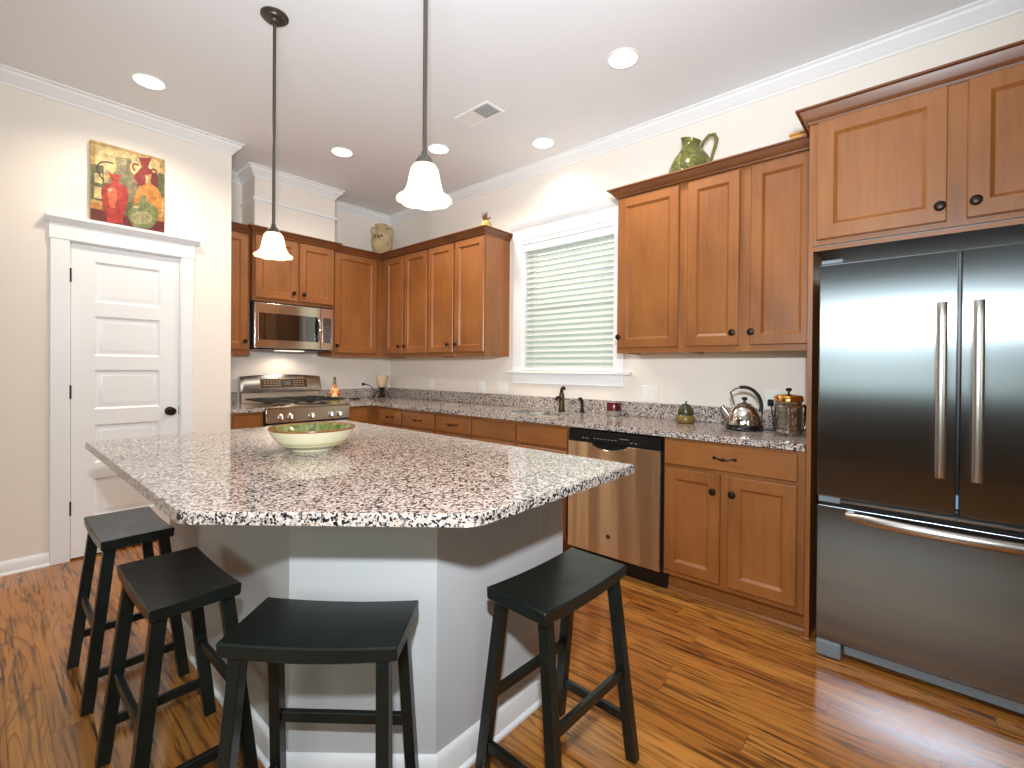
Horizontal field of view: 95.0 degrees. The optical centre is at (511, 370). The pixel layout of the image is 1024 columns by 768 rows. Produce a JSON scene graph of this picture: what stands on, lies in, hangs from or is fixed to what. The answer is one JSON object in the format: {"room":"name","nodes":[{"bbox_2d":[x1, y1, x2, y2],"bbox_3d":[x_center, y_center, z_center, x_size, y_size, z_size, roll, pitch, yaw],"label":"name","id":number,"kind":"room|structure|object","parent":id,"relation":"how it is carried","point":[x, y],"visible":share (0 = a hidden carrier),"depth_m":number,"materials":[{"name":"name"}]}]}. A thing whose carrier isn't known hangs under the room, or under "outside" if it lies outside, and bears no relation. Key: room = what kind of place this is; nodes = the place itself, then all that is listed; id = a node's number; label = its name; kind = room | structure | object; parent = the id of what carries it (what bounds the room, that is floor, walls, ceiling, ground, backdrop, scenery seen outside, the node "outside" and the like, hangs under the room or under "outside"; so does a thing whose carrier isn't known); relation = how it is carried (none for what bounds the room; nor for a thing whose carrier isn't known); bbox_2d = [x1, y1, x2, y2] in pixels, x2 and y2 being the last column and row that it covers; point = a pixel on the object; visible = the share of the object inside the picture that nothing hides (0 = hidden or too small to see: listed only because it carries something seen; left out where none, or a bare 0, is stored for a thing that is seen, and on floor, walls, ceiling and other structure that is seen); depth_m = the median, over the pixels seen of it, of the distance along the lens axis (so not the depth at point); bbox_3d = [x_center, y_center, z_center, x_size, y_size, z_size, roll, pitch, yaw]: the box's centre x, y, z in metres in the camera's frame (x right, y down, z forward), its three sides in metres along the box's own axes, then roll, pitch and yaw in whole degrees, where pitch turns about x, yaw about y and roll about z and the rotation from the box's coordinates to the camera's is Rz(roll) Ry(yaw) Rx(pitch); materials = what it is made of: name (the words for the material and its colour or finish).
{"room":"kitchen","nodes":[
{"label":"kitchen","id":0,"kind":"room"},
{"bbox_2d":[0,83,231,561],"bbox_3d":[-3.937,-0.284,2.179,0.608,2.988,4.538,1,0,42],"label":"wall","id":1,"kind":"structure","parent":0,"point":[45,142],"depth_m":2.90,"materials":[{"name":"white paint"}]},
{"bbox_2d":[0,552,49,576],"bbox_3d":[-3.912,1.169,2.172,0.584,0.084,4.563,1,0,42],"label":"baseboard","id":2,"kind":"structure","parent":1,"relation":"attached to","point":[29,563],"depth_m":2.83,"materials":[{"name":"white paint"}]},
{"bbox_2d":[45,211,200,565],"bbox_3d":[-2.646,0.119,3.228,0.162,2.189,0.816,1,0,42],"label":"trim","id":3,"kind":"structure","parent":1,"relation":"attached to","point":[64,230],"depth_m":2.97,"materials":[{"name":"white paint"}]},
{"bbox_2d":[69,243,178,558],"bbox_3d":[-2.618,0.193,3.198,0.106,2.022,0.587,1,0,42],"label":"door","id":4,"kind":"structure","parent":1,"relation":"in","point":[124,340],"depth_m":3.17,"materials":[{"name":"white paint"}]},
{"bbox_2d":[89,139,163,232],"bbox_3d":[-2.603,-1.236,3.183,0.031,0.521,0.394,1,0,42],"label":"painting","id":5,"kind":"object","parent":1,"relation":"attached to","point":[126,187],"visible":0.99,"depth_m":3.16,"materials":[{"name":"paint"}]},
{"bbox_2d":[231,392,236,403],"bbox_3d":[-2.576,0.244,4.166,0.021,0.102,0.240,1,0,42],"label":"backsplash","id":6,"kind":"structure","parent":1,"relation":"attached to","point":[233,394],"depth_m":4.23,"materials":[{"name":"stone"}]},
{"bbox_2d":[0,0,1023,225],"bbox_3d":[-0.953,-1.704,0.783,6.900,0.087,6.400,1,0,42],"label":"trim","id":7,"kind":"structure","parent":1,"relation":"attached to","point":[978,13],"depth_m":3.03,"materials":[{"name":"white paint"}]},
{"bbox_2d":[242,177,334,241],"bbox_3d":[-2.108,-1.487,4.455,0.306,0.581,0.738,1,0,42],"label":"wall","id":8,"kind":"structure","parent":0,"point":[256,212],"depth_m":4.30,"materials":[{"name":"white paint"}]},
{"bbox_2d":[240,196,336,220],"bbox_3d":[-2.103,-1.502,4.450,0.321,0.028,0.766,1,0,42],"label":"trim","id":9,"kind":"structure","parent":8,"relation":"attached to","point":[254,197],"depth_m":4.27,"materials":[{"name":"white paint"}]},
{"bbox_2d":[231,183,390,403],"bbox_3d":[-3.593,-0.287,3.118,0.120,2.988,6.400,1,0,42],"label":"wall","id":10,"kind":"structure","parent":0,"point":[350,230],"depth_m":4.91,"materials":[{"name":"white paint"}]},
{"bbox_2d":[231,221,250,354],"bbox_3d":[-2.436,-0.692,4.043,0.376,1.098,0.238,1,0,42],"label":"upper cabinet","id":11,"kind":"object","parent":10,"relation":"attached to","point":[240,233],"visible":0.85,"depth_m":3.98,"materials":[{"name":"brown wood"}]},
{"bbox_2d":[248,224,342,308],"bbox_3d":[-2.087,-0.925,4.393,0.429,0.630,0.835,1,0,42],"label":"upper cabinet","id":12,"kind":"object","parent":10,"relation":"attached to","point":[307,279],"visible":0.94,"depth_m":4.27,"materials":[{"name":"brown wood"}]},
{"bbox_2d":[249,301,332,351],"bbox_3d":[-2.089,-0.395,4.386,0.444,0.425,0.706,1,0,42],"label":"microwave","id":13,"kind":"object","parent":12,"relation":"attached to","point":[272,326],"visible":0.99,"depth_m":4.24,"materials":[{"name":"grey metal"}]},
{"bbox_2d":[317,245,388,357],"bbox_3d":[-1.571,-0.694,5.020,0.376,1.092,0.868,1,0,42],"label":"upper cabinet","id":14,"kind":"object","parent":10,"relation":"attached to","point":[357,311],"visible":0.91,"depth_m":4.81,"materials":[{"name":"brown wood"}]},
{"bbox_2d":[370,223,393,252],"bbox_3d":[-1.435,-1.400,5.169,0.231,0.414,0.231,1,0,42],"label":"urn","id":15,"kind":"object","parent":14,"relation":"on","point":[381,238],"visible":0.8,"depth_m":5.09,"materials":[{"name":"beige ceramic"}]},
{"bbox_2d":[317,388,388,397],"bbox_3d":[-1.713,0.245,5.141,0.021,0.102,0.875,1,0,42],"label":"backsplash","id":16,"kind":"structure","parent":10,"relation":"attached to","point":[360,392],"depth_m":5.14,"materials":[{"name":"stone"}]},
{"bbox_2d":[359,378,365,387],"bbox_3d":[-1.661,0.133,5.211,0.005,0.115,0.074,1,0,42],"label":"outlet","id":17,"kind":"object","parent":10,"relation":"attached to","point":[362,380],"visible":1,"depth_m":5.21,"materials":[{"name":"white plastic"}]},
{"bbox_2d":[329,384,339,397],"bbox_3d":[-1.820,0.218,4.811,0.106,0.158,0.106,1,0,42],"label":"label","id":18,"kind":"object","parent":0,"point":[334,392],"depth_m":4.78,"materials":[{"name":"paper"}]},
{"bbox_2d":[0,0,977,214],"bbox_3d":[-0.922,-1.797,0.756,7.220,0.100,6.640,1,0,42],"label":"ceiling","id":19,"kind":"structure","parent":0,"point":[349,73],"depth_m":2.67,"materials":[{"name":"white paint"}]},
{"bbox_2d":[130,72,167,90],"bbox_3d":[-2.220,-1.767,2.867,0.184,0.004,0.184,1,0,42],"label":"recessed light","id":20,"kind":"object","parent":19,"relation":"in","point":[148,81],"visible":1,"depth_m":2.86,"materials":[{"name":"white paint"}]},
{"bbox_2d":[133,74,163,88],"bbox_3d":[-2.220,-1.767,2.867,0.152,0.003,0.152,1,0,42],"label":"diffuser","id":21,"kind":"object","parent":20,"relation":"attached to","point":[148,81],"depth_m":2.86,"materials":[{"name":"white"}]},
{"bbox_2d":[253,6,292,260],"bbox_3d":[-1.181,-1.162,2.326,0.181,1.192,0.181,1,0,42],"label":"pendant light","id":22,"kind":"object","parent":19,"relation":"hanging from","point":[272,247],"visible":1,"depth_m":2.32,"materials":[{"name":"white glass"}]},
{"bbox_2d":[330,147,353,157],"bbox_3d":[-1.373,-1.766,3.788,0.184,0.004,0.184,1,0,42],"label":"recessed light","id":23,"kind":"object","parent":19,"relation":"in","point":[338,151],"visible":1,"depth_m":3.79,"materials":[{"name":"white paint"}]},
{"bbox_2d":[332,148,351,156],"bbox_3d":[-1.373,-1.766,3.788,0.152,0.003,0.152,1,0,42],"label":"diffuser","id":24,"kind":"object","parent":23,"relation":"attached to","point":[341,152],"depth_m":3.79,"materials":[{"name":"white"}]},
{"bbox_2d":[396,0,451,210],"bbox_3d":[-0.282,-1.150,1.531,0.181,1.192,0.181,1,0,42],"label":"pendant light","id":25,"kind":"object","parent":19,"relation":"hanging from","point":[423,190],"visible":1,"depth_m":1.53,"materials":[{"name":"white glass"}]},
{"bbox_2d":[427,144,449,154],"bbox_3d":[-0.584,-1.759,3.723,0.184,0.004,0.184,1,0,42],"label":"recessed light","id":26,"kind":"object","parent":19,"relation":"in","point":[439,149],"visible":0.98,"depth_m":3.72,"materials":[{"name":"white paint"}]},
{"bbox_2d":[429,145,447,153],"bbox_3d":[-0.584,-1.759,3.723,0.152,0.003,0.152,1,0,42],"label":"diffuser","id":27,"kind":"object","parent":26,"relation":"attached to","point":[435,149],"depth_m":3.72,"materials":[{"name":"white plastic"}]},
{"bbox_2d":[454,101,504,127],"bbox_3d":[-0.225,-1.752,3.212,0.320,0.007,0.173,1,0,42],"label":"ceiling vent","id":28,"kind":"object","parent":19,"relation":"in","point":[485,111],"visible":1,"depth_m":3.20,"materials":[{"name":"white metal"}]},
{"bbox_2d":[531,137,554,148],"bbox_3d":[0.239,-1.752,3.610,0.184,0.004,0.184,1,0,42],"label":"recessed light","id":29,"kind":"object","parent":19,"relation":"in","point":[542,142],"visible":1,"depth_m":3.61,"materials":[{"name":"white paint"}]},
{"bbox_2d":[533,139,552,147],"bbox_3d":[0.239,-1.752,3.610,0.152,0.003,0.152,1,0,42],"label":"diffuser","id":30,"kind":"object","parent":29,"relation":"attached to","point":[537,143],"depth_m":3.61,"materials":[{"name":"white"}]},
{"bbox_2d":[606,48,639,69],"bbox_3d":[0.621,-1.743,2.622,0.184,0.004,0.184,1,0,42],"label":"recessed light","id":31,"kind":"object","parent":19,"relation":"in","point":[622,58],"visible":1,"depth_m":2.61,"materials":[{"name":"white paint"}]},
{"bbox_2d":[609,50,636,67],"bbox_3d":[0.621,-1.743,2.622,0.152,0.003,0.152,1,0,42],"label":"diffuser","id":32,"kind":"object","parent":31,"relation":"attached to","point":[617,58],"depth_m":2.62,"materials":[{"name":"white"}]},
{"bbox_2d":[0,540,1023,767],"bbox_3d":[-0.947,1.293,0.774,7.220,0.100,6.640,1,0,42],"label":"floor","id":33,"kind":"structure","parent":0,"point":[714,685],"depth_m":1.76,"materials":[{"name":"brown wood"}]},
{"bbox_2d":[66,506,189,716],"bbox_3d":[-1.578,0.926,1.925,0.425,0.613,0.330,1,0,42],"label":"bar stool","id":34,"kind":"object","parent":33,"relation":"on","point":[108,532],"visible":0.82,"depth_m":1.86,"materials":[{"name":"black paint"}]},
{"bbox_2d":[94,546,258,767],"bbox_3d":[-1.040,0.933,1.453,0.425,0.613,0.330,1,0,41],"label":"bar stool","id":35,"kind":"object","parent":33,"relation":"on","point":[162,587],"visible":0.96,"depth_m":1.42,"materials":[{"name":"black paint"}]},
{"bbox_2d":[230,412,262,429],"bbox_3d":[-2.340,0.772,3.958,0.661,0.880,0.240,1,0,42],"label":"base cabinet","id":36,"kind":"object","parent":33,"relation":"on","point":[255,419],"visible":0.07,"depth_m":3.75,"materials":[{"name":"brown wood"}]},
{"bbox_2d":[231,404,264,413],"bbox_3d":[-2.344,0.315,3.961,0.642,0.032,0.240,1,0,42],"label":"countertop","id":37,"kind":"structure","parent":36,"relation":"on","point":[235,408],"depth_m":3.79,"materials":[{"name":"stone"}]},
{"bbox_2d":[238,374,349,426],"bbox_3d":[-1.985,0.619,4.301,0.685,1.166,0.743,1,0,42],"label":"gas range","id":38,"kind":"object","parent":33,"relation":"on","point":[285,398],"visible":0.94,"depth_m":4.27,"materials":[{"name":"silver metal"}]},
{"bbox_2d":[243,400,348,408],"bbox_3d":[-1.990,0.305,4.305,0.598,0.015,0.735,1,0,42],"label":"cooktop","id":39,"kind":"object","parent":38,"relation":"in","point":[322,404],"depth_m":4.21,"materials":[{"name":"black metal"}]},
{"bbox_2d":[266,419,348,426],"bbox_3d":[-1.759,0.727,4.101,0.080,0.560,0.727,1,0,42],"label":"oven","id":40,"kind":"object","parent":38,"relation":"in","point":[305,420],"depth_m":4.05,"materials":[{"name":"silver glass"}]},
{"bbox_2d":[216,597,418,767],"bbox_3d":[-0.476,0.939,1.195,0.425,0.613,0.330,0,0,1],"label":"bar stool","id":41,"kind":"object","parent":33,"relation":"on","point":[278,632],"visible":1,"depth_m":1.16,"materials":[{"name":"black paint"}]},
{"bbox_2d":[347,405,371,423],"bbox_3d":[-1.679,0.773,4.704,0.661,0.880,0.264,1,0,42],"label":"base cabinet","id":42,"kind":"object","parent":33,"relation":"on","point":[363,414],"visible":0.09,"depth_m":4.51,"materials":[{"name":"brown wood"}]},
{"bbox_2d":[167,498,562,767],"bbox_3d":[-0.740,0.796,2.072,1.714,0.880,0.955,1,0,42],"label":"kitchen island","id":43,"kind":"object","parent":33,"relation":"on","point":[449,571],"visible":0.51,"depth_m":1.43,"materials":[{"name":"grey paint"}]},
{"bbox_2d":[85,420,633,527],"bbox_3d":[-0.728,0.341,1.879,2.013,0.032,1.242,1,0,42],"label":"island countertop","id":44,"kind":"structure","parent":43,"relation":"on","point":[379,476],"depth_m":1.46,"materials":[{"name":"stone"}]},
{"bbox_2d":[267,422,354,451],"bbox_3d":[-0.824,0.276,1.938,0.335,0.093,0.335,1,0,42],"label":"bowl","id":45,"kind":"object","parent":44,"relation":"on","point":[306,436],"visible":1,"depth_m":1.85,"materials":[{"name":"beige ceramic"}]},
{"bbox_2d":[540,502,550,533],"bbox_3d":[0.129,0.556,1.783,0.009,0.116,0.072,1,0,42],"label":"outlet","id":46,"kind":"object","parent":43,"relation":"attached to","point":[545,510],"visible":0.86,"depth_m":1.78,"materials":[{"name":"grey paint"}]},
{"bbox_2d":[543,519,549,526],"bbox_3d":[0.131,0.578,1.782,0.006,0.028,0.032,1,0,42],"label":"socket","id":47,"kind":"object","parent":46,"relation":"attached to","point":[546,522],"depth_m":1.78,"materials":[{"name":"grey paint"}]},
{"bbox_2d":[544,507,549,515],"bbox_3d":[0.131,0.534,1.782,0.006,0.028,0.032,1,0,42],"label":"socket","id":48,"kind":"object","parent":46,"relation":"attached to","point":[546,509],"depth_m":1.78,"materials":[{"name":"grey paint"}]},
{"bbox_2d":[372,405,402,428],"bbox_3d":[-1.004,0.779,4.655,0.517,0.880,0.664,1,0,42],"label":"base cabinet","id":49,"kind":"object","parent":33,"relation":"on","point":[383,416],"visible":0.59,"depth_m":4.41,"materials":[{"name":"brown wood"}]},
{"bbox_2d":[402,409,436,433],"bbox_3d":[-0.634,0.783,4.327,0.471,0.880,0.664,1,0,42],"label":"base cabinet","id":50,"kind":"object","parent":33,"relation":"on","point":[415,420],"visible":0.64,"depth_m":4.08,"materials":[{"name":"brown wood"}]},
{"bbox_2d":[436,412,472,439],"bbox_3d":[-0.289,0.788,4.022,0.448,0.880,0.664,1,0,42],"label":"base cabinet","id":51,"kind":"object","parent":33,"relation":"on","point":[454,425],"visible":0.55,"depth_m":3.78,"materials":[{"name":"brown wood"}]},
{"bbox_2d":[472,416,573,551],"bbox_3d":[0.221,0.795,3.572,0.910,0.880,0.661,1,0,42],"label":"base cabinet","id":52,"kind":"object","parent":33,"relation":"on","point":[538,436],"visible":0.15,"depth_m":3.27,"materials":[{"name":"brown wood"}]},
{"bbox_2d":[475,548,639,767],"bbox_3d":[0.148,0.943,1.462,0.330,0.613,0.425,1,0,43],"label":"bar stool","id":53,"kind":"object","parent":33,"relation":"on","point":[546,593],"visible":1,"depth_m":1.40,"materials":[{"name":"black paint"}]},
{"bbox_2d":[568,427,667,588],"bbox_3d":[0.792,0.803,3.046,0.630,0.878,0.594,1,0,42],"label":"dishwasher","id":54,"kind":"object","parent":33,"relation":"on","point":[621,520],"visible":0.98,"depth_m":2.78,"materials":[{"name":"silver metal"}]},
{"bbox_2d":[663,437,805,632],"bbox_3d":[1.294,0.809,2.621,0.680,0.880,0.664,1,0,42],"label":"base cabinet","id":55,"kind":"object","parent":33,"relation":"on","point":[734,514],"visible":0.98,"depth_m":2.37,"materials":[{"name":"brown wood"}]},
{"bbox_2d":[324,396,805,451],"bbox_3d":[-0.119,0.334,3.730,4.279,0.032,0.875,1,0,42],"label":"countertop","id":56,"kind":"structure","parent":55,"relation":"on","point":[700,430],"depth_m":3.07,"materials":[{"name":"stone"}]},
{"bbox_2d":[329,377,339,397],"bbox_3d":[-1.820,0.179,4.811,0.106,0.236,0.106,1,0,42],"label":"decorative bottle","id":57,"kind":"object","parent":56,"relation":"on","point":[334,392],"visible":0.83,"depth_m":4.78,"materials":[{"name":"glass"}]},
{"bbox_2d":[373,375,391,397],"bbox_3d":[-1.434,0.172,5.171,0.166,0.251,0.166,0,0,-38],"label":"table lamp","id":58,"kind":"object","parent":56,"relation":"on","point":[381,379],"visible":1,"depth_m":5.13,"materials":[{"name":"beige fabric"}]},
{"bbox_2d":[519,413,562,417],"bbox_3d":[0.213,0.445,3.558,0.588,0.181,0.403,1,0,42],"label":"sink","id":59,"kind":"object","parent":56,"relation":"in","point":[551,416],"visible":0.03,"depth_m":3.78,"materials":[{"name":"grey metal"}]},
{"bbox_2d":[554,386,565,411],"bbox_3d":[0.373,0.220,3.696,0.061,0.203,0.127,1,0,42],"label":"faucet","id":60,"kind":"object","parent":56,"relation":"on","point":[560,397],"visible":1,"depth_m":3.71,"materials":[{"name":"black metal"}]},
{"bbox_2d":[578,397,584,412],"bbox_3d":[0.539,0.263,3.622,0.045,0.120,0.052,1,0,42],"label":"sprayer","id":61,"kind":"object","parent":56,"relation":"on","point":[580,399],"visible":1,"depth_m":3.61,"materials":[{"name":"black metal"}]},
{"bbox_2d":[607,402,620,415],"bbox_3d":[0.744,0.277,3.421,0.105,0.098,0.105,1,0,42],"label":"candle jar","id":62,"kind":"object","parent":56,"relation":"on","point":[613,408],"visible":1,"depth_m":3.38,"materials":[{"name":"red glass"}]},
{"bbox_2d":[676,401,695,423],"bbox_3d":[1.101,0.260,2.972,0.118,0.143,0.118,1,0,42],"label":"pear figurine","id":63,"kind":"object","parent":56,"relation":"on","point":[685,415],"visible":1,"depth_m":2.93,"materials":[{"name":"ceramic"}]},
{"bbox_2d":[720,385,763,431],"bbox_3d":[1.329,0.209,2.681,0.199,0.252,0.199,0,0,-26],"label":"kettle","id":64,"kind":"object","parent":56,"relation":"on","point":[743,416],"visible":1,"depth_m":2.63,"materials":[{"name":"silver metal"}]},
{"bbox_2d":[765,399,773,430],"bbox_3d":[1.501,0.253,2.715,0.049,0.164,0.243,1,0,32],"label":"power cord","id":65,"kind":"object","parent":56,"relation":"on","point":[770,401],"visible":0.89,"depth_m":2.79,"materials":[{"name":"black plastic"}]},
{"bbox_2d":[774,388,806,436],"bbox_3d":[1.454,0.213,2.457,0.144,0.249,0.141,1,0,42],"label":"press","id":66,"kind":"object","parent":56,"relation":"on","point":[788,397],"visible":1,"depth_m":2.43,"materials":[{"name":"clear glass"}]},
{"bbox_2d":[775,401,802,435],"bbox_3d":[1.449,0.246,2.458,0.129,0.174,0.129,1,0,42],"label":"glass jar","id":67,"kind":"object","parent":66,"relation":"on","point":[799,415],"depth_m":2.43,"materials":[{"name":"clear glass"}]},
{"bbox_2d":[795,40,1023,641],"bbox_3d":[1.935,0.032,2.050,1.115,2.452,0.669,1,0,42],"label":"tall cabinet","id":68,"kind":"object","parent":33,"relation":"on","point":[931,160],"visible":1,"depth_m":1.94,"materials":[{"name":"brown wood"}]},
{"bbox_2d":[816,242,1023,714],"bbox_3d":[1.885,0.388,1.995,0.907,1.739,0.759,1,0,42],"label":"refrigerator","id":69,"kind":"object","parent":33,"relation":"on","point":[920,549],"visible":1,"depth_m":1.84,"materials":[{"name":"grey metal"}]},
{"bbox_2d":[390,12,1023,411],"bbox_3d":[1.151,-0.251,3.272,7.020,2.988,0.120,1,0,42],"label":"wall","id":70,"kind":"structure","parent":0,"point":[708,378],"depth_m":3.26,"materials":[{"name":"white paint"}]},
{"bbox_2d":[380,242,428,357],"bbox_3d":[-1.019,-0.688,4.862,0.795,1.092,0.376,1,0,42],"label":"upper cabinet","id":71,"kind":"object","parent":70,"relation":"attached to","point":[404,269],"visible":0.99,"depth_m":4.74,"materials":[{"name":"brown wood"}]},
{"bbox_2d":[429,378,433,388],"bbox_3d":[-0.855,0.136,4.961,0.074,0.115,0.009,1,0,42],"label":"outlet","id":72,"kind":"object","parent":70,"relation":"attached to","point":[431,380],"visible":1,"depth_m":4.96,"materials":[{"name":"white plastic"}]},
{"bbox_2d":[423,224,512,356],"bbox_3d":[-0.415,-0.680,4.327,0.817,1.092,0.376,1,0,42],"label":"upper cabinet","id":73,"kind":"object","parent":70,"relation":"attached to","point":[469,269],"visible":1,"depth_m":4.17,"materials":[{"name":"brown wood"}]},
{"bbox_2d":[480,212,491,226],"bbox_3d":[-0.229,-1.280,4.074,0.111,0.206,0.111,1,0,42],"label":"ornament","id":74,"kind":"object","parent":73,"relation":"on","point":[485,221],"visible":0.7,"depth_m":4.04,"materials":[{"name":"gold metal"}]},
{"bbox_2d":[479,380,483,391],"bbox_3d":[-0.290,0.144,4.461,0.074,0.115,0.009,1,0,42],"label":"outlet","id":75,"kind":"object","parent":70,"relation":"attached to","point":[481,382],"visible":1,"depth_m":4.46,"materials":[{"name":"white plastic"}]},
{"bbox_2d":[498,381,507,392],"bbox_3d":[-0.082,0.146,4.277,0.120,0.115,0.008,1,0,42],"label":"light switch","id":76,"kind":"object","parent":70,"relation":"attached to","point":[502,385],"visible":1,"depth_m":4.28,"materials":[{"name":"white plastic"}]},
{"bbox_2d":[505,198,631,386],"bbox_3d":[0.450,-0.586,3.854,1.216,1.400,0.169,1,0,42],"label":"window","id":77,"kind":"structure","parent":70,"relation":"in","point":[602,214],"depth_m":3.86,"materials":[{"name":"white paint"}]},
{"bbox_2d":[524,226,613,370],"bbox_3d":[0.454,-0.548,3.841,0.883,1.091,0.063,1,0,42],"label":"window blind","id":78,"kind":"object","parent":77,"relation":"attached to","point":[588,346],"visible":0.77,"depth_m":3.81,"materials":[{"name":"white paint"}]},
{"bbox_2d":[389,388,803,427],"bbox_3d":[0.172,0.267,4.043,4.258,0.102,0.021,1,0,42],"label":"backsplash","id":79,"kind":"structure","parent":70,"relation":"attached to","point":[642,409],"depth_m":3.71,"materials":[{"name":"stone"}]},
{"bbox_2d":[642,385,657,401],"bbox_3d":[0.982,0.160,3.336,0.120,0.115,0.008,1,0,42],"label":"light switch","id":80,"kind":"object","parent":70,"relation":"attached to","point":[649,392],"visible":1,"depth_m":3.33,"materials":[{"name":"white plastic"}]},
{"bbox_2d":[607,170,697,354],"bbox_3d":[0.943,-0.662,3.124,0.502,1.092,0.376,1,0,42],"label":"upper cabinet","id":81,"kind":"object","parent":70,"relation":"attached to","point":[651,212],"visible":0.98,"depth_m":3.00,"materials":[{"name":"brown wood"}]},
{"bbox_2d":[669,132,718,172],"bbox_3d":[1.123,-1.316,2.945,0.263,0.314,0.251,0,0,-17],"label":"pitcher","id":82,"kind":"object","parent":81,"relation":"on","point":[691,154],"visible":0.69,"depth_m":2.88,"materials":[{"name":"green ceramic"}]},
{"bbox_2d":[681,135,809,353],"bbox_3d":[1.394,-0.656,2.726,0.700,1.092,0.376,1,0,42],"label":"upper cabinet","id":83,"kind":"object","parent":70,"relation":"attached to","point":[746,229],"visible":0.93,"depth_m":2.62,"materials":[{"name":"brown wood"}]},
{"bbox_2d":[789,130,805,138],"bbox_3d":[1.582,-1.216,2.558,0.098,0.126,0.150,1,0,42],"label":"storage box","id":84,"kind":"object","parent":83,"relation":"on","point":[800,133],"visible":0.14,"depth_m":2.51,"materials":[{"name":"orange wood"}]},
{"bbox_2d":[765,389,778,408],"bbox_3d":[1.562,0.171,2.821,0.074,0.120,0.009,1,0,42],"label":"outlet","id":85,"kind":"object","parent":70,"relation":"attached to","point":[769,393],"visible":0.68,"depth_m":2.83,"materials":[{"name":"white plastic"}]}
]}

